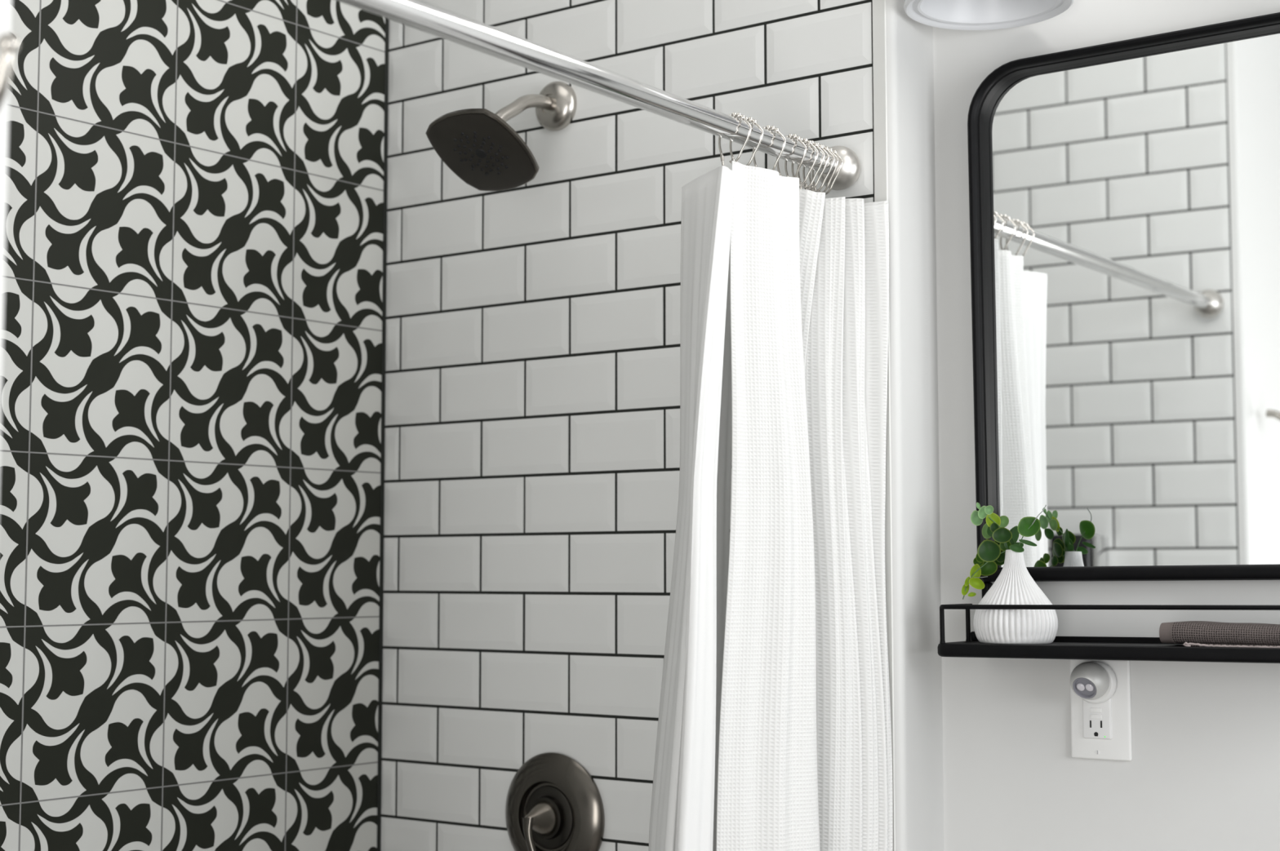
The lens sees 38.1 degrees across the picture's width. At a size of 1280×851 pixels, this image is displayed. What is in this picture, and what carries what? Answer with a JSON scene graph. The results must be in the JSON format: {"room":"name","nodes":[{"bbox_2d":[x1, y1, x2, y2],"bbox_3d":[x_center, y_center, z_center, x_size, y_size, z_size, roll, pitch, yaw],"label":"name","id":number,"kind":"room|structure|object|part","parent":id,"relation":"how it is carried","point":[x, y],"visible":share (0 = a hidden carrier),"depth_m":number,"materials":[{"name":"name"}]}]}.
{"room":"bathroom","nodes":[
{"label":"bathroom","id":0,"kind":"room"},
{"bbox_2d":[0,0,12,440],"bbox_3d":[-0.903,0.113,1.249,0.826,2.570,0.520,-3,-6,37],"label":"wall partition","id":1,"kind":"structure","parent":0,"point":[6,6],"depth_m":1.22,"materials":[{"name":"white paint"}]},
{"bbox_2d":[0,32,19,107],"bbox_3d":[-0.418,-0.208,1.143,0.107,0.054,0.015,-3,-6,37],"label":"robe hook","id":2,"kind":"object","parent":1,"relation":"attached to","point":[9,42],"visible":1,"depth_m":1.11,"materials":[{"name":"silver metal"}]},
{"bbox_3d":[-0.411,-0.203,1.137,0.084,0.044,0.015,-3,-6,37],"label":"hook arm","id":3,"kind":"part","parent":2,"relation":"part of","materials":[{"name":"silver metal"}]},
{"bbox_2d":[0,0,385,850],"bbox_3d":[-0.734,0.281,2.144,0.001,2.765,1.218,-3,-6,37],"label":"wall","id":4,"kind":"structure","parent":0,"point":[190,442],"depth_m":2.38,"materials":[{"name":"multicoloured tile"}]},
{"bbox_2d":[377,17,389,850],"bbox_3d":[-0.367,0.222,2.633,0.002,2.570,0.005,-3,-6,37],"label":"trim","id":5,"kind":"structure","parent":4,"relation":"attached to","point":[387,20],"depth_m":2.65,"materials":[{"name":"black tile"}]},
{"bbox_2d":[380,0,874,850],"bbox_3d":[-0.044,0.202,2.394,0.808,2.570,0.003,-3,-6,37],"label":"wall","id":6,"kind":"structure","parent":0,"point":[532,434],"depth_m":2.47,"materials":[{"name":"white tile"}]},
{"bbox_2d":[425,81,577,191],"bbox_3d":[-0.173,-0.388,2.408,0.136,0.162,0.207,-3,-6,37],"label":"shower","id":7,"kind":"object","parent":6,"relation":"attached to","point":[479,146],"visible":1,"depth_m":2.37,"materials":[{"name":"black metal"}]},
{"bbox_3d":[-0.154,-0.409,2.434,0.021,0.068,0.124,-3,-6,37],"label":"bent arm","id":8,"kind":"part","parent":7,"relation":"part of","materials":[{"name":"silver metal"}]},
{"bbox_2d":[505,752,604,850],"bbox_3d":[-0.128,0.512,2.393,0.165,0.173,0.064,-3,-6,37],"label":"shower valve","id":9,"kind":"object","parent":6,"relation":"attached to","point":[553,803],"visible":1,"depth_m":2.39,"materials":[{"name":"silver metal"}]},
{"bbox_3d":[-0.136,0.549,2.366,0.032,0.096,0.012,-2,-5,19],"label":"lever blade","id":10,"kind":"part","parent":9,"relation":"part of","materials":[{"name":"silver metal"}]},
{"bbox_3d":[-0.134,0.508,2.385,0.046,0.046,0.040,-3,-6,37],"label":"lever handle","id":11,"kind":"part","parent":9,"relation":"part of","materials":[{"name":"silver metal"}]},
{"bbox_2d":[336,0,860,190],"bbox_3d":[-0.106,-0.350,1.746,0.052,0.073,1.171,-3,-6,37],"label":"shower curtain rod","id":12,"kind":"object","parent":6,"relation":"attached to","point":[420,15],"visible":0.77,"depth_m":1.81,"materials":[{"name":"silver metal"}]},
{"bbox_2d":[648,165,734,850],"bbox_3d":[0.048,0.555,1.951,0.125,1.657,0.156,0,-5,3],"label":"curtain liner","id":13,"kind":"object","parent":12,"relation":"hanging from","point":[683,818],"visible":0.93,"depth_m":1.96,"materials":[{"name":"white fabric"}]},
{"bbox_2d":[718,112,751,165],"bbox_3d":[0.103,-0.304,2.019,0.043,0.075,0.006,-3,-5,37],"label":"curtain ring","id":14,"kind":"object","parent":12,"relation":"hanging from","point":[738,115],"visible":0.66,"depth_m":2.02,"materials":[{"name":"metal"}]},
{"bbox_2d":[729,116,763,165],"bbox_3d":[0.117,-0.302,2.037,0.043,0.075,0.006,-3,-4,34],"label":"curtain ring","id":15,"kind":"object","parent":12,"relation":"hanging from","point":[749,119],"visible":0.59,"depth_m":2.03,"materials":[{"name":"silver metal"}]},
{"bbox_2d":[752,124,786,170],"bbox_3d":[0.144,-0.299,2.072,0.043,0.075,0.007,-3,-6,35],"label":"curtain ring","id":16,"kind":"object","parent":12,"relation":"hanging from","point":[772,128],"visible":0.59,"depth_m":2.07,"materials":[{"name":"silver metal"}]},
{"bbox_2d":[776,133,806,177],"bbox_3d":[0.172,-0.295,2.109,0.043,0.075,0.007,-4,-6,43],"label":"curtain ring","id":17,"kind":"object","parent":12,"relation":"hanging from","point":[794,136],"visible":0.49,"depth_m":2.10,"materials":[{"name":"silver metal"}]},
{"bbox_2d":[784,137,818,186],"bbox_3d":[0.185,-0.293,2.126,0.043,0.075,0.006,-3,-5,32],"label":"curtain ring","id":18,"kind":"object","parent":12,"relation":"hanging from","point":[805,140],"visible":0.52,"depth_m":2.12,"materials":[{"name":"silver metal"}]},
{"bbox_2d":[716,160,893,850],"bbox_3d":[0.179,0.552,2.021,0.097,1.673,0.268,-3,-6,37],"label":"shower curtain","id":19,"kind":"object","parent":12,"relation":"hanging from","point":[805,751],"visible":1,"depth_m":2.05,"materials":[{"name":"white fabric"}]},
{"bbox_2d":[791,140,825,188],"bbox_3d":[0.194,-0.292,2.138,0.043,0.075,0.006,-3,-4,32],"label":"curtain ring","id":20,"kind":"object","parent":12,"relation":"hanging from","point":[815,144],"visible":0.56,"depth_m":2.13,"materials":[{"name":"silver metal"}]},
{"bbox_2d":[797,142,829,190],"bbox_3d":[0.201,-0.291,2.147,0.043,0.075,0.007,-3,-6,35],"label":"curtain ring","id":21,"kind":"object","parent":12,"relation":"hanging from","point":[820,146],"visible":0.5,"depth_m":2.14,"materials":[{"name":"silver metal"}]},
{"bbox_2d":[802,144,835,191],"bbox_3d":[0.208,-0.291,2.156,0.043,0.075,0.006,-3,-7,37],"label":"curtain ring","id":22,"kind":"object","parent":12,"relation":"hanging from","point":[826,148],"visible":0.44,"depth_m":2.15,"materials":[{"name":"silver metal"}]},
{"bbox_2d":[808,146,838,192],"bbox_3d":[0.214,-0.290,2.164,0.043,0.075,0.006,-4,-6,43],"label":"curtain ring","id":23,"kind":"object","parent":12,"relation":"hanging from","point":[831,150],"visible":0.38,"depth_m":2.16,"materials":[{"name":"silver metal"}]},
{"bbox_2d":[811,147,843,195],"bbox_3d":[0.219,-0.289,2.171,0.043,0.075,0.006,-4,-8,40],"label":"curtain ring","id":24,"kind":"object","parent":12,"relation":"hanging from","point":[835,152],"visible":0.36,"depth_m":2.16,"materials":[{"name":"silver metal"}]},
{"bbox_2d":[872,0,895,850],"bbox_3d":[0.286,0.182,2.146,0.018,2.570,0.005,-3,-6,37],"label":"trim","id":25,"kind":"structure","parent":6,"relation":"attached to","point":[879,33],"depth_m":2.18,"materials":[{"name":"white paint"}]},
{"bbox_2d":[885,0,1279,850],"bbox_3d":[1.105,0.150,1.744,1.806,2.570,0.146,-3,-5,31],"label":"wall","id":26,"kind":"structure","parent":0,"point":[984,761],"depth_m":2.18,"materials":[{"name":"white paint"}]},
{"bbox_2d":[903,0,1073,30],"bbox_3d":[0.408,-0.603,2.174,0.196,0.228,0.199,-3,-6,35],"label":"vanity light","id":27,"kind":"object","parent":26,"relation":"attached to","point":[960,15],"visible":1,"depth_m":2.23,"materials":[{"name":"white glass"}]},
{"bbox_2d":[1069,659,1132,761],"bbox_3d":[0.529,0.327,2.133,0.072,0.115,0.011,-3,-6,35],"label":"wall outlet","id":28,"kind":"object","parent":26,"relation":"attached to","point":[1100,731],"visible":0.85,"depth_m":2.12,"materials":[{"name":"white plastic"}]},
{"bbox_2d":[1070,661,1116,704],"bbox_3d":[0.513,0.294,2.114,0.049,0.049,0.046,-3,-6,35],"label":"night light","id":29,"kind":"object","parent":28,"relation":"attached to","point":[1095,682],"visible":1,"depth_m":2.10,"materials":[{"name":"white plastic"}]},
{"bbox_2d":[1082,697,1112,739],"bbox_3d":[0.527,0.327,2.134,0.035,0.068,0.008,-3,-6,35],"label":"receptacle","id":30,"kind":"object","parent":28,"relation":"attached to","point":[1097,719],"depth_m":2.13,"materials":[{"name":"white plastic"}]},
{"bbox_2d":[937,12,1279,663],"bbox_3d":[0.585,-0.099,2.044,0.525,0.708,0.138,-4,-6,35],"label":"framed mirror","id":31,"kind":"object","parent":26,"relation":"attached to","point":[1124,196],"visible":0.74,"depth_m":2.13,"materials":[{"name":"black metal"}]},
{"bbox_3d":[0.345,0.229,2.115,0.007,0.044,0.007,-4,-6,35],"label":"rail post","id":32,"kind":"part","parent":31,"relation":"part of","materials":[{"name":"black metal"}]},
{"bbox_3d":[0.385,0.234,2.171,0.007,0.044,0.007,-4,-6,35],"label":"rail post","id":33,"kind":"part","parent":31,"relation":"part of","materials":[{"name":"black metal"}]},
{"bbox_3d":[0.406,0.221,2.202,0.010,0.069,0.048,-4,-6,35],"label":"support leg","id":34,"kind":"part","parent":31,"relation":"part of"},
{"bbox_2d":[973,550,1057,644],"bbox_3d":[0.426,0.195,2.107,0.094,0.106,0.094,1,-5,-12],"label":"bud vase","id":35,"kind":"object","parent":31,"relation":"on","point":[1014,585],"visible":0.93,"depth_m":2.08,"materials":[{"name":"white ceramic"}]},
{"bbox_2d":[961,502,1046,599],"bbox_3d":[0.415,0.143,2.119,0.092,0.112,0.040,-3,-5,29],"label":"eucalyptus sprig","id":36,"kind":"object","parent":35,"relation":"in","point":[988,552],"visible":1,"depth_m":2.12,"materials":[{"name":"green plant"}]},
{"bbox_2d":[937,640,1279,663],"bbox_3d":[0.588,0.246,2.015,0.525,0.016,0.138,-4,-6,35],"label":"shelf","id":37,"kind":"object","parent":31,"relation":"on","point":[1130,651],"depth_m":2.00,"materials":[{"name":"black metal"}]},
{"bbox_3d":[0.572,0.196,1.997,0.515,0.005,0.082,-4,-6,35],"label":"guard rail","id":38,"kind":"part","parent":31,"relation":"part of","materials":[{"name":"black metal"}]},
{"bbox_2d":[1159,621,1279,648],"bbox_3d":[0.672,0.220,1.939,0.242,0.026,0.077,-3,-6,35],"label":"folded washcloth","id":39,"kind":"object","parent":31,"relation":"on","point":[1191,633],"visible":1,"depth_m":1.95,"materials":[{"name":"grey fabric"}]}
]}

